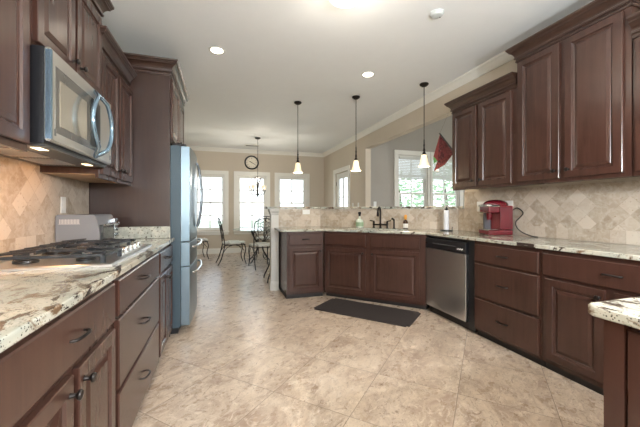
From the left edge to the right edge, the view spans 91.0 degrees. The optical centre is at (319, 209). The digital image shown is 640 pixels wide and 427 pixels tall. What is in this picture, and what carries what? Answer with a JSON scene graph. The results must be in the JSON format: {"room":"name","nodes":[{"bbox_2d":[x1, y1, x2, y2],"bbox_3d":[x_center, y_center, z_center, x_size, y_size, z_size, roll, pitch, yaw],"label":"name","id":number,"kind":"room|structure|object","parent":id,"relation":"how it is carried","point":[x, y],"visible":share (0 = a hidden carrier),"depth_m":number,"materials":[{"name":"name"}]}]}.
{"room":"kitchen","nodes":[
{"label":"kitchen","id":0,"kind":"room"},
{"bbox_2d":[193,150,323,248],"bbox_3d":[-1.745,-0.239,8.804,4.090,2.820,0.150,0,0,-17],"label":"wall","id":1,"kind":"structure","parent":0,"point":[231,162],"depth_m":8.69,"materials":[{"name":"beige paint"}]},
{"bbox_2d":[197,170,228,234],"bbox_3d":[-2.931,-0.189,8.388,0.988,1.716,0.180,0,0,-17],"label":"window","id":2,"kind":"structure","parent":1,"relation":"in","point":[213,173],"depth_m":8.44,"materials":[{"name":"white paint"}]},
{"bbox_2d":[197,247,269,253],"bbox_3d":[-1.091,1.101,6.494,3.970,0.139,4.650,0,0,-17],"label":"baseboard","id":3,"kind":"structure","parent":1,"relation":"attached to","point":[214,250],"depth_m":8.48,"materials":[{"name":"white paint"}]},
{"bbox_2d":[233,171,269,233],"bbox_3d":[-1.880,-0.189,8.715,1.020,1.716,0.180,0,0,-17],"label":"window","id":4,"kind":"structure","parent":1,"relation":"in","point":[265,176],"depth_m":8.68,"materials":[{"name":"white paint"}]},
{"bbox_2d":[244,155,258,169],"bbox_3d":[-1.880,-1.300,8.661,0.390,0.390,0.039,0,0,-17],"label":"wall clock","id":5,"kind":"object","parent":1,"relation":"attached to","point":[250,162],"visible":0.98,"depth_m":8.66,"materials":[{"name":"black plastic"}]},
{"bbox_2d":[275,173,309,206],"bbox_3d":[-0.803,-0.189,9.049,1.061,1.716,0.180,0,0,-17],"label":"window","id":6,"kind":"structure","parent":1,"relation":"in","point":[283,176],"depth_m":9.07,"materials":[{"name":"white paint"}]},
{"bbox_2d":[101,0,593,152],"bbox_3d":[-0.126,-1.709,3.338,4.240,0.120,11.550,0,0,-17],"label":"ceiling","id":7,"kind":"structure","parent":0,"point":[278,54],"depth_m":3.30,"materials":[{"name":"paint"}]},
{"bbox_2d":[208,46,225,54],"bbox_3d":[-1.064,-1.644,3.251,0.170,0.010,0.170,0,0,-17],"label":"recessed light","id":8,"kind":"object","parent":7,"relation":"in","point":[217,50],"visible":1,"depth_m":3.24,"materials":[{"name":"white glass"}]},
{"bbox_2d":[249,137,265,197],"bbox_3d":[-1.430,-0.963,7.217,0.423,1.371,0.406,0,0,-17],"label":"chandelier","id":9,"kind":"object","parent":7,"relation":"hanging from","point":[257,138],"visible":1,"depth_m":7.19,"materials":[{"name":"brown metal"}]},
{"bbox_2d":[293,101,302,172],"bbox_3d":[-0.339,-1.107,4.816,0.155,1.083,0.155,0,0,-17],"label":"pendant light","id":10,"kind":"object","parent":7,"relation":"hanging from","point":[297,169],"visible":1,"depth_m":4.79,"materials":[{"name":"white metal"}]},
{"bbox_2d":[330,0,361,7],"bbox_3d":[0.197,-1.603,2.365,0.310,0.092,0.310,0,0,-17],"label":"flush ceiling light","id":11,"kind":"object","parent":7,"relation":"attached to","point":[338,3],"visible":1,"depth_m":2.39,"materials":[{"name":"white glass"}]},
{"bbox_2d":[351,95,360,171],"bbox_3d":[0.524,-1.107,4.582,0.155,1.083,0.155,0,0,-17],"label":"pendant light","id":12,"kind":"object","parent":7,"relation":"hanging from","point":[355,168],"visible":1,"depth_m":4.55,"materials":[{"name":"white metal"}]},
{"bbox_2d":[361,71,374,77],"bbox_3d":[0.585,-1.644,3.829,0.170,0.010,0.170,0,0,-17],"label":"recessed light","id":13,"kind":"object","parent":7,"relation":"in","point":[367,74],"visible":1,"depth_m":3.82,"materials":[{"name":"white glass"}]},
{"bbox_2d":[418,82,429,166],"bbox_3d":[1.361,-1.107,4.114,0.155,1.083,0.155,0,0,-17],"label":"pendant light","id":14,"kind":"object","parent":7,"relation":"hanging from","point":[424,160],"visible":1,"depth_m":4.08,"materials":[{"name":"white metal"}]},
{"bbox_2d":[422,139,425,154],"bbox_3d":[1.361,-0.816,4.114,0.055,0.213,0.054,0,0,-17],"label":"socket","id":15,"kind":"object","parent":14,"relation":"attached to","point":[424,153],"depth_m":4.10,"materials":[{"name":"brown metal"}]},
{"bbox_2d":[430,9,443,18],"bbox_3d":[0.979,-1.632,2.634,0.114,0.034,0.114,0,0,-17],"label":"smoke detector","id":16,"kind":"object","parent":7,"relation":"attached to","point":[437,13],"visible":1,"depth_m":2.61,"materials":[{"name":"plastic"}]},
{"bbox_2d":[132,252,603,426],"bbox_3d":[2.099,1.231,4.029,8.900,0.120,11.550,0,0,-17],"label":"floor","id":17,"kind":"structure","parent":0,"point":[249,354],"depth_m":2.26,"materials":[{"name":"tile"}]},
{"bbox_2d":[0,281,114,426],"bbox_3d":[-1.044,0.730,0.882,0.680,0.881,0.793,0,0,-17],"label":"base cabinet","id":18,"kind":"object","parent":17,"relation":"on","point":[62,373],"visible":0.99,"depth_m":0.92,"materials":[{"name":"brown wood"}]},
{"bbox_2d":[112,252,158,426],"bbox_3d":[-1.304,0.730,1.720,0.680,0.881,0.953,0,0,-17],"label":"base cabinet","id":19,"kind":"object","parent":17,"relation":"on","point":[135,324],"visible":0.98,"depth_m":1.65,"materials":[{"name":"brown wood"}]},
{"bbox_2d":[89,52,188,336],"bbox_3d":[-1.785,-0.097,3.250,0.714,2.534,1.058,0,0,-17],"label":"refrigerator surround","id":20,"kind":"object","parent":17,"relation":"on","point":[160,94],"visible":0.49,"depth_m":2.85,"materials":[{"name":"brown wood"}]},
{"bbox_2d":[157,243,172,357],"bbox_3d":[-1.545,0.730,2.496,0.680,0.881,0.665,0,0,-17],"label":"base cabinet","id":21,"kind":"object","parent":17,"relation":"on","point":[165,276],"visible":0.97,"depth_m":2.53,"materials":[{"name":"brown wood"}]},
{"bbox_2d":[0,238,174,352],"bbox_3d":[-1.059,0.272,0.862,0.671,0.030,4.075,0,0,-17],"label":"countertop","id":22,"kind":"structure","parent":21,"relation":"on","point":[30,299],"depth_m":1.00,"materials":[{"name":"stone"}]},
{"bbox_2d":[0,238,151,271],"bbox_3d":[-1.323,0.220,1.741,0.545,0.072,0.840,0,0,-17],"label":"gas cooktop","id":23,"kind":"object","parent":22,"relation":"in","point":[66,254],"visible":1,"depth_m":1.52,"materials":[{"name":"silver metal"}]},
{"bbox_2d":[55,214,118,243],"bbox_3d":[-1.707,0.145,2.359,0.310,0.222,0.361,0,0,-17],"label":"toaster oven","id":24,"kind":"object","parent":22,"relation":"on","point":[70,226],"visible":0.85,"depth_m":2.19,"materials":[{"name":"metal"}]},
{"bbox_2d":[116,226,169,238],"bbox_3d":[-1.676,0.203,2.794,0.633,0.104,0.022,0,0,-17],"label":"granite upstand","id":25,"kind":"object","parent":22,"relation":"on","point":[152,231],"visible":0.56,"depth_m":2.81,"materials":[{"name":"beige stone"}]},
{"bbox_2d":[170,144,202,333],"bbox_3d":[-1.697,0.273,3.317,0.867,1.794,0.898,0,0,-17],"label":"refrigerator","id":26,"kind":"object","parent":17,"relation":"on","point":[184,165],"visible":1,"depth_m":2.98,"materials":[{"name":"silver metal"}]},
{"bbox_2d":[197,238,208,258],"bbox_3d":[-2.964,0.663,7.392,0.600,1.003,0.440,0,0,-34],"label":"dining chair","id":27,"kind":"object","parent":17,"relation":"on","point":[203,239],"visible":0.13,"depth_m":7.38,"materials":[{"name":"metal"}]},
{"bbox_2d":[216,217,246,265],"bbox_3d":[-1.932,0.663,6.829,0.600,1.003,0.440,0,0,-24],"label":"dining chair","id":28,"kind":"object","parent":17,"relation":"on","point":[237,242],"visible":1,"depth_m":6.74,"materials":[{"name":"metal"}]},
{"bbox_2d":[222,240,244,243],"bbox_3d":[-1.878,0.706,6.854,0.460,0.065,0.440,0,0,-24],"label":"seat cushion","id":29,"kind":"object","parent":28,"relation":"on","point":[229,241],"depth_m":6.73,"materials":[{"name":"beige fabric"}]},
{"bbox_2d":[232,227,269,263],"bbox_3d":[-1.359,0.802,7.138,1.210,0.742,1.210,0,0,-17],"label":"dining table","id":30,"kind":"object","parent":17,"relation":"on","point":[252,228],"visible":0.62,"depth_m":7.05,"materials":[{"name":"clear glass"}]},
{"bbox_2d":[248,218,269,270],"bbox_3d":[-1.176,0.663,6.369,0.440,1.003,0.600,0,0,-26],"label":"dining chair","id":31,"kind":"object","parent":17,"relation":"on","point":[262,244],"visible":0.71,"depth_m":6.21,"materials":[{"name":"metal"}]},
{"bbox_2d":[249,242,269,246],"bbox_3d":[-1.202,0.706,6.422,0.440,0.065,0.460,0,0,-26],"label":"seat cushion","id":32,"kind":"object","parent":31,"relation":"on","point":[258,244],"depth_m":6.26,"materials":[{"name":"beige fabric"}]},
{"bbox_2d":[256,216,269,253],"bbox_3d":[-1.389,0.663,8.039,0.440,1.003,0.600,0,0,-6],"label":"dining chair","id":33,"kind":"object","parent":17,"relation":"on","point":[258,237],"visible":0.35,"depth_m":8.21,"materials":[{"name":"metal"}]},
{"bbox_2d":[263,232,269,282],"bbox_3d":[-0.683,0.766,5.233,0.460,0.790,0.460,0,0,-17],"label":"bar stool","id":34,"kind":"object","parent":17,"relation":"on","point":[269,232],"visible":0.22,"depth_m":5.28,"materials":[{"name":"metal"}]},
{"bbox_2d":[279,231,322,298],"bbox_3d":[-0.277,0.730,4.448,0.503,0.881,0.670,0,0,-17],"label":"base cabinet","id":35,"kind":"object","parent":17,"relation":"on","point":[300,253],"visible":0.98,"depth_m":4.18,"materials":[{"name":"brown wood"}]},
{"bbox_2d":[314,298,420,326],"bbox_3d":[0.528,1.164,3.635,1.140,0.012,0.520,0,0,31],"label":"floor mat","id":36,"kind":"object","parent":17,"relation":"on","point":[378,313],"visible":1,"depth_m":3.58,"materials":[{"name":"black rubber"}]},
{"bbox_2d":[324,231,428,309],"bbox_3d":[0.755,0.730,4.159,1.323,0.881,0.579,0,0,28],"label":"base cabinet","id":37,"kind":"object","parent":17,"relation":"on","point":[386,268],"visible":0.93,"depth_m":3.91,"materials":[{"name":"brown wood"}]},
{"bbox_2d":[274,226,639,260],"bbox_3d":[1.317,0.272,3.186,1.698,0.030,4.836,0,0,-39],"label":"countertop","id":38,"kind":"structure","parent":37,"relation":"on","point":[622,251],"depth_m":2.63,"materials":[{"name":"stone"}]},
{"bbox_2d":[356,212,363,227],"bbox_3d":[0.568,0.141,4.506,0.114,0.230,0.114,0,0,28],"label":"bottle","id":39,"kind":"object","parent":38,"relation":"on","point":[359,222],"visible":1,"depth_m":4.46,"materials":[{"name":"green plastic"}]},
{"bbox_2d":[370,206,390,228],"bbox_3d":[0.812,0.105,4.316,0.304,0.303,0.157,0,0,28],"label":"kitchen faucet","id":40,"kind":"object","parent":38,"relation":"on","point":[379,207],"visible":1,"depth_m":4.34,"materials":[{"name":"brown metal"}]},
{"bbox_2d":[403,215,407,228],"bbox_3d":[1.143,0.160,4.204,0.066,0.192,0.066,0,0,28],"label":"bottle","id":41,"kind":"object","parent":38,"relation":"on","point":[405,222],"visible":0.99,"depth_m":4.18,"materials":[{"name":"orange plastic"}]},
{"bbox_2d":[478,200,512,234],"bbox_3d":[1.792,0.075,3.250,0.283,0.362,0.236,0,0,-3],"label":"coffee maker","id":42,"kind":"object","parent":38,"relation":"on","point":[497,215],"visible":1,"depth_m":3.15,"materials":[{"name":"red plastic"}]},
{"bbox_2d":[513,207,537,237],"bbox_3d":[1.993,0.116,3.063,0.049,0.280,0.340,0,0,-2],"label":"power cord","id":43,"kind":"object","parent":38,"relation":"on","point":[517,207],"visible":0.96,"depth_m":3.13,"materials":[{"name":"black plastic"}]},
{"bbox_3d":[1.547,0.110,3.852,0.150,0.292,0.150,0,0,-17],"label":"paper towel holder","id":44,"kind":"object","parent":38,"relation":"on","visible":0},
{"bbox_2d":[444,210,448,229],"bbox_3d":[1.547,0.124,3.852,0.060,0.236,0.060,0,0,-17],"label":"paper towel roll","id":45,"kind":"object","parent":44,"relation":"on","point":[446,212],"visible":1,"depth_m":3.83,"materials":[{"name":"white paper"}]},
{"bbox_2d":[426,235,467,328],"bbox_3d":[1.584,0.732,3.420,0.585,0.877,0.636,0,0,-17],"label":"dishwasher","id":46,"kind":"object","parent":17,"relation":"on","point":[446,258],"visible":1,"depth_m":3.29,"materials":[{"name":"silver metal"}]},
{"bbox_2d":[468,240,477,331],"bbox_3d":[1.707,0.720,3.074,0.555,0.862,0.082,0,0,-17],"label":"filler panel","id":47,"kind":"object","parent":17,"relation":"on","point":[471,244],"visible":0.21,"depth_m":2.99,"materials":[{"name":"brown wood"}]},
{"bbox_2d":[475,241,545,366],"bbox_3d":[1.798,0.730,2.716,0.635,0.881,0.648,0,0,-17],"label":"base cabinet","id":48,"kind":"object","parent":17,"relation":"on","point":[508,278],"visible":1,"depth_m":2.57,"materials":[{"name":"brown wood"}]},
{"bbox_2d":[542,249,639,395],"bbox_3d":[2.028,0.730,1.975,0.635,0.881,0.898,0,0,-17],"label":"base cabinet","id":49,"kind":"object","parent":17,"relation":"on","point":[573,338],"visible":0.76,"depth_m":2.07,"materials":[{"name":"brown wood"}]},
{"bbox_2d":[604,319,639,426],"bbox_3d":[1.337,0.730,0.198,0.700,0.881,1.585,0,0,-17],"label":"kitchen island","id":50,"kind":"object","parent":17,"relation":"on","point":[621,342],"visible":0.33,"depth_m":0.81,"materials":[{"name":"brown wood"}]},
{"bbox_2d":[588,297,639,328],"bbox_3d":[1.354,0.272,0.193,0.800,0.030,1.665,0,0,-17],"label":"island countertop","id":51,"kind":"structure","parent":50,"relation":"on","point":[626,311],"depth_m":0.82,"materials":[{"name":"stone"}]},
{"bbox_2d":[301,226,440,284],"bbox_3d":[0.560,0.579,4.619,2.648,1.183,0.544,0,0,16],"label":"wall","id":52,"kind":"structure","parent":0,"point":[301,226],"depth_m":4.90,"materials":[{"name":"beige paint"}]},
{"bbox_2d":[268,209,278,290],"bbox_3d":[-0.686,0.579,4.617,0.140,1.183,0.165,0,0,-17],"label":"trim","id":53,"kind":"structure","parent":52,"relation":"attached to","point":[274,213],"depth_m":4.57,"materials":[{"name":"paint"}]},
{"bbox_2d":[279,209,319,226],"bbox_3d":[-0.358,0.122,4.806,0.767,0.268,0.007,0,0,-17],"label":"backsplash","id":54,"kind":"structure","parent":52,"relation":"attached to","point":[287,217],"depth_m":4.81,"materials":[{"name":"stone"}]},
{"bbox_2d":[263,206,463,208],"bbox_3d":[0.585,-0.030,4.678,3.011,0.030,0.843,0,0,17],"label":"bar ledge","id":55,"kind":"object","parent":52,"relation":"on","point":[397,207],"visible":0.84,"depth_m":4.46,"materials":[{"name":"stone"}]},
{"bbox_2d":[320,209,457,229],"bbox_3d":[0.878,0.122,4.460,1.973,0.268,0.007,0,0,28],"label":"backsplash","id":56,"kind":"structure","parent":52,"relation":"attached to","point":[416,218],"depth_m":4.39,"materials":[{"name":"stone"}]},
{"bbox_2d":[371,115,464,206],"bbox_3d":[3.073,-0.579,7.787,4.510,3.500,0.150,0,0,-17],"label":"wall","id":57,"kind":"structure","parent":0,"point":[382,156],"depth_m":7.27,"materials":[{"name":"beige paint"}]},
{"bbox_2d":[394,150,429,206],"bbox_3d":[2.170,-0.381,7.460,1.010,2.016,0.180,0,0,-17],"label":"window","id":58,"kind":"structure","parent":57,"relation":"in","point":[397,153],"depth_m":7.40,"materials":[{"name":"white paint"}]},
{"bbox_2d":[399,156,426,180],"bbox_3d":[2.196,-0.970,7.442,0.742,0.548,0.048,0,0,-17],"label":"window blind","id":59,"kind":"object","parent":58,"relation":"attached to","point":[413,170],"visible":0.91,"depth_m":7.42,"materials":[{"name":"white plastic"}]},
{"bbox_2d":[430,152,462,205],"bbox_3d":[3.103,-0.381,7.750,0.995,2.016,0.180,0,0,-17],"label":"window","id":60,"kind":"structure","parent":57,"relation":"in","point":[458,194],"depth_m":7.70,"materials":[{"name":"white paint"}]},
{"bbox_2d":[433,159,451,181],"bbox_3d":[3.089,-0.970,7.720,0.732,0.548,0.048,0,0,-17],"label":"window blind","id":61,"kind":"object","parent":60,"relation":"attached to","point":[447,175],"visible":0.52,"depth_m":7.71,"materials":[{"name":"white plastic"}]},
{"bbox_2d":[324,59,639,245],"bbox_3d":[1.841,-0.239,3.949,0.120,2.820,11.250,0,0,-17],"label":"wall","id":62,"kind":"structure","parent":0,"point":[434,111],"depth_m":5.83,"materials":[{"name":"beige paint"}]},
{"bbox_2d":[333,165,349,206],"bbox_3d":[0.560,0.058,7.923,0.110,2.224,1.120,0,0,-17],"label":"door","id":63,"kind":"structure","parent":62,"relation":"in","point":[346,174],"depth_m":7.95,"materials":[{"name":"white paint"}]},
{"bbox_2d":[187,3,588,156],"bbox_3d":[-0.112,-1.601,3.342,3.970,0.093,11.250,0,0,-17],"label":"trim","id":64,"kind":"structure","parent":62,"relation":"attached to","point":[503,57],"depth_m":4.94,"materials":[{"name":"white paint"}]},
{"bbox_2d":[433,115,451,171],"bbox_3d":[1.656,-0.896,4.163,0.120,0.784,0.340,0,0,-36],"label":"hanging banner","id":65,"kind":"object","parent":62,"relation":"hanging from","point":[443,151],"visible":0.95,"depth_m":4.18,"materials":[{"name":"red fabric"}]},
{"bbox_2d":[458,209,463,229],"bbox_3d":[1.775,0.122,3.947,0.007,0.268,0.105,0,0,-17],"label":"backsplash","id":66,"kind":"structure","parent":62,"relation":"attached to","point":[460,211],"depth_m":3.95,"materials":[{"name":"stone"}]},
{"bbox_2d":[477,201,485,211],"bbox_3d":[1.869,-0.037,3.617,0.007,0.116,0.162,0,0,-17],"label":"wall outlet","id":67,"kind":"object","parent":62,"relation":"attached to","point":[478,203],"visible":0.34,"depth_m":3.66,"materials":[{"name":"beige plastic"}]},
{"bbox_2d":[444,72,540,190],"bbox_3d":[1.763,-0.721,3.273,0.412,1.006,0.891,0,0,-17],"label":"upper cabinet","id":68,"kind":"object","parent":62,"relation":"attached to","point":[484,118],"visible":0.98,"depth_m":3.11,"materials":[{"name":"brown wood"}]},
{"bbox_2d":[464,180,639,244],"bbox_3d":[2.219,0.019,2.516,0.007,0.473,2.889,0,0,-17],"label":"backsplash","id":69,"kind":"structure","parent":62,"relation":"attached to","point":[607,212],"depth_m":2.69,"materials":[{"name":"stone"}]},
{"bbox_2d":[505,0,639,184],"bbox_3d":[2.014,-0.829,2.452,0.420,1.221,0.953,0,0,-17],"label":"upper cabinet","id":70,"kind":"object","parent":62,"relation":"attached to","point":[575,74],"visible":1,"depth_m":2.31,"materials":[{"name":"brown wood"}]},
{"bbox_2d":[626,11,639,175],"bbox_3d":[2.269,-0.721,1.645,0.412,1.006,0.865,0,0,-17],"label":"upper cabinet","id":71,"kind":"object","parent":62,"relation":"attached to","point":[633,20],"visible":1,"depth_m":1.98,"materials":[{"name":"brown wood"}]},
{"bbox_3d":[-2.079,-0.239,2.731,0.150,2.820,11.550,0,0,-17],"label":"wall","id":72,"kind":"structure","parent":0,"visible":0},
{"bbox_2d":[0,0,29,151],"bbox_3d":[-1.196,-0.794,0.817,0.381,1.105,0.960,0,0,-17],"label":"upper cabinet","id":73,"kind":"object","parent":72,"relation":"attached to","point":[14,14],"visible":1,"depth_m":1.20,"materials":[{"name":"brown wood"}]},
{"bbox_2d":[0,156,88,256],"bbox_3d":[-1.382,-0.017,0.757,0.007,0.545,4.066,0,0,-17],"label":"backsplash","id":74,"kind":"structure","parent":72,"relation":"attached to","point":[30,198],"depth_m":1.88,"materials":[{"name":"stone"}]},
{"bbox_2d":[61,197,65,212],"bbox_3d":[-1.839,-0.034,2.256,0.007,0.116,0.070,0,0,-17],"label":"wall outlet","id":75,"kind":"object","parent":72,"relation":"attached to","point":[63,199],"visible":1,"depth_m":2.25,"materials":[{"name":"beige plastic"}]},
{"bbox_2d":[30,0,113,95],"bbox_3d":[-1.452,-1.034,1.652,0.389,0.685,0.914,0,0,-17],"label":"upper cabinet","id":76,"kind":"object","parent":72,"relation":"attached to","point":[70,28],"visible":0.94,"depth_m":1.67,"materials":[{"name":"brown wood"}]},
{"bbox_2d":[0,45,113,167],"bbox_3d":[-1.424,-0.484,1.662,0.443,0.426,0.770,0,0,-17],"label":"microwave","id":77,"kind":"object","parent":76,"relation":"attached to","point":[72,124],"visible":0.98,"depth_m":1.51,"materials":[{"name":"silver metal"}]},
{"bbox_2d":[40,25,136,185],"bbox_3d":[-1.677,-0.697,2.365,0.381,0.970,0.838,0,0,-17],"label":"upper cabinet","id":78,"kind":"object","parent":72,"relation":"attached to","point":[118,73],"visible":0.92,"depth_m":2.37,"materials":[{"name":"brown wood"}]},
{"label":"outside","id":79,"kind":"structure","parent":0,"visible":0},
{"bbox_2d":[198,220,263,228],"bbox_3d":[1.808,1.486,11.033,50.000,0.370,60.000,0,0,-17],"label":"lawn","id":80,"kind":"structure","parent":79,"point":[243,223],"depth_m":27.85,"materials":[{"name":"white"}]},
{"bbox_2d":[399,179,422,205],"bbox_3d":[4.042,-0.337,15.894,2.500,3.250,2.475,0,0,-17],"label":"tree","id":81,"kind":"object","parent":80,"relation":"on","point":[408,201],"visible":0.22,"depth_m":15.62,"materials":[{"name":"green plant"}]},
{"bbox_2d":[412,164,454,205],"bbox_3d":[5.054,-0.343,12.691,2.954,3.261,2.861,0,0,-17],"label":"tree","id":82,"kind":"object","parent":80,"relation":"on","point":[435,185],"visible":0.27,"depth_m":12.63,"materials":[{"name":"green plant"}]},
{"bbox_2d":[433,175,454,205],"bbox_3d":[7.277,-0.544,15.486,3.413,3.665,3.378,0,0,-17],"label":"tree","id":83,"kind":"object","parent":80,"relation":"on","point":[451,188],"visible":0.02,"depth_m":15.64,"materials":[{"name":"green plant"}]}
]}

